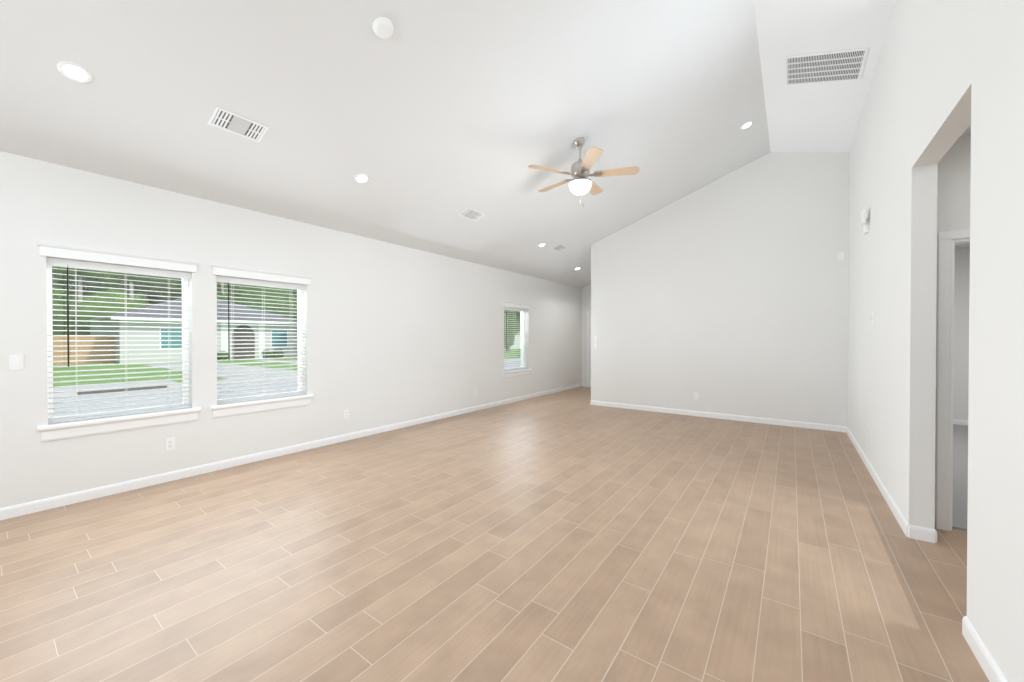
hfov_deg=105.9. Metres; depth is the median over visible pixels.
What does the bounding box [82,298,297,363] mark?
house
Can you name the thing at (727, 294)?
wall
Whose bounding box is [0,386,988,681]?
floor
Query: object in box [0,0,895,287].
ceiling
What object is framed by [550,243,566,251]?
ceiling vent
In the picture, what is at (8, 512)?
baseboard
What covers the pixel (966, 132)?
ceiling
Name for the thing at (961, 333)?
wall
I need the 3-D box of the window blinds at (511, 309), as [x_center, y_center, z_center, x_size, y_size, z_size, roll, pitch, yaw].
[0.066,-0.044,8.291,0.076,1.329,0.904,0,1,36]
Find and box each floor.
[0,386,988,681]
[952,424,967,530]
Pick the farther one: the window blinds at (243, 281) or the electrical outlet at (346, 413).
the electrical outlet at (346, 413)
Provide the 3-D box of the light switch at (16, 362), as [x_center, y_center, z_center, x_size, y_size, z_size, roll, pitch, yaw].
[-3.752,0.161,2.927,0.010,0.115,0.070,0,1,36]
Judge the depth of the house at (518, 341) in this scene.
60.26 m
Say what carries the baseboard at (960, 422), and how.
attached to the wall at (961, 333)
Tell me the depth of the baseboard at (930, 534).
2.56 m
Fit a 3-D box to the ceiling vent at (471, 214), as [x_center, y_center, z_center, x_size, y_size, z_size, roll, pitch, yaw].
[-0.570,-1.792,5.473,0.201,0.075,0.370,0,1,36]
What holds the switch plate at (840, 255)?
attached to the wall at (727, 294)
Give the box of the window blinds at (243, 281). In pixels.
[216,275,305,403]
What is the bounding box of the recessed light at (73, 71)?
[57,61,92,82]
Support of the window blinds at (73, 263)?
attached to the window at (63, 430)
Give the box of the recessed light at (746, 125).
[740,121,752,129]
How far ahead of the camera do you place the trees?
34.21 m
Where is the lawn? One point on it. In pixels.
(127, 371)
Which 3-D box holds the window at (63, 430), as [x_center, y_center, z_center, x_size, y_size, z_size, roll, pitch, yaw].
[-3.475,0.009,3.472,0.258,1.550,1.020,0,1,36]
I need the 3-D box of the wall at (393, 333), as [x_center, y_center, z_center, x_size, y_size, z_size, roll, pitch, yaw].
[-2.134,-0.088,5.340,0.200,2.800,13.950,0,1,36]
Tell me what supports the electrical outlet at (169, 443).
attached to the wall at (393, 333)
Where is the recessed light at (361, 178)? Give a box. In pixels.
[354,174,368,182]
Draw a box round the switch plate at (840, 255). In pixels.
[838,252,843,259]
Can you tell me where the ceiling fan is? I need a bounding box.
[528,137,639,205]
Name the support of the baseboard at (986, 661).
attached to the wall at (947, 73)
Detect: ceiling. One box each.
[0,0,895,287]
[955,124,970,248]
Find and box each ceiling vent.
[207,106,268,142]
[458,207,484,220]
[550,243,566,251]
[784,47,869,85]
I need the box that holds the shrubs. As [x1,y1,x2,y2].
[217,349,283,359]
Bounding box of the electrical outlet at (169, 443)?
[165,437,174,450]
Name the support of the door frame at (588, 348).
attached to the wall at (586, 298)
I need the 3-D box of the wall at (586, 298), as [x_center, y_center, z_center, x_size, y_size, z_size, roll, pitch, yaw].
[2.543,-0.376,10.452,1.780,3.297,0.120,0,1,36]
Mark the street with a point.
(152, 392)
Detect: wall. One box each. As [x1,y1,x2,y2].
[0,151,581,507]
[582,284,590,383]
[591,152,848,425]
[847,0,1023,681]
[935,136,970,527]
[953,247,969,419]
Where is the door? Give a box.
[590,314,590,385]
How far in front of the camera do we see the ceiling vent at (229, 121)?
3.16 m
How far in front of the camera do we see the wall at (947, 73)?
2.12 m
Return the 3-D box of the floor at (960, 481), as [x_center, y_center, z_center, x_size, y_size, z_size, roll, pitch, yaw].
[5.829,1.317,3.790,3.470,0.014,4.840,0,1,36]
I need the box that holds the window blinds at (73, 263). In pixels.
[47,257,190,423]
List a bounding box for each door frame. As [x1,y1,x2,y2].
[587,311,590,386]
[936,229,969,530]
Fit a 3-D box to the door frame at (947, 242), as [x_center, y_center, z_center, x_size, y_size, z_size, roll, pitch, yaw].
[3.438,0.283,2.526,0.934,2.102,0.152,0,1,36]
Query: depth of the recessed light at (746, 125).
5.14 m
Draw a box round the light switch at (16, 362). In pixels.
[9,354,23,369]
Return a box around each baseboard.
[0,383,583,519]
[590,400,846,431]
[844,427,915,538]
[916,526,936,542]
[953,419,967,424]
[962,616,1007,681]
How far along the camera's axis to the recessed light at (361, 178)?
4.17 m
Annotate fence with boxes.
[53,336,114,364]
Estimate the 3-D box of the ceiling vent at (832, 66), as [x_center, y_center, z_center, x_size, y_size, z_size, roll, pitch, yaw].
[3.176,-2.784,3.951,0.646,0.196,0.550,0,1,36]
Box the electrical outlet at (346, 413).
[344,409,348,418]
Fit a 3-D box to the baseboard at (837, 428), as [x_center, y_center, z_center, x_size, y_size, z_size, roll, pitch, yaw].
[3.192,1.258,6.690,3.963,0.088,0.013,0,1,36]
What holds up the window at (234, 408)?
in the wall at (393, 333)
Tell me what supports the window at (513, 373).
in the wall at (393, 333)
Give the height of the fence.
1.830 m
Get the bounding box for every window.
[37,242,200,441]
[211,265,313,417]
[502,302,530,377]
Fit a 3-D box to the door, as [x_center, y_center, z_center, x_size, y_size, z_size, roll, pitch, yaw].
[2.470,0.258,10.466,0.768,2.006,0.083,0,1,36]
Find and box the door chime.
[861,209,868,234]
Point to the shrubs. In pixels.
(266, 356)
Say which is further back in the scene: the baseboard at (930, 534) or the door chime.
the door chime
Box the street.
[53,358,520,416]
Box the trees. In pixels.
[52,266,520,351]
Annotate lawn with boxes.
[53,349,520,386]
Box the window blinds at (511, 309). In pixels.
[504,307,527,370]
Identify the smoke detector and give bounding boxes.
[372,17,393,39]
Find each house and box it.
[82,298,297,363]
[510,328,520,348]
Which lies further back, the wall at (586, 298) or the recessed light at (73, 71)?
the wall at (586, 298)
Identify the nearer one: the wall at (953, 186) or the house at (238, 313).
the wall at (953, 186)
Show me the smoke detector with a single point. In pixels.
(382, 27)
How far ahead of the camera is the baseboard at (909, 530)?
3.21 m
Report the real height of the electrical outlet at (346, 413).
0.115 m
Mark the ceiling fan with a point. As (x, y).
(580, 183)

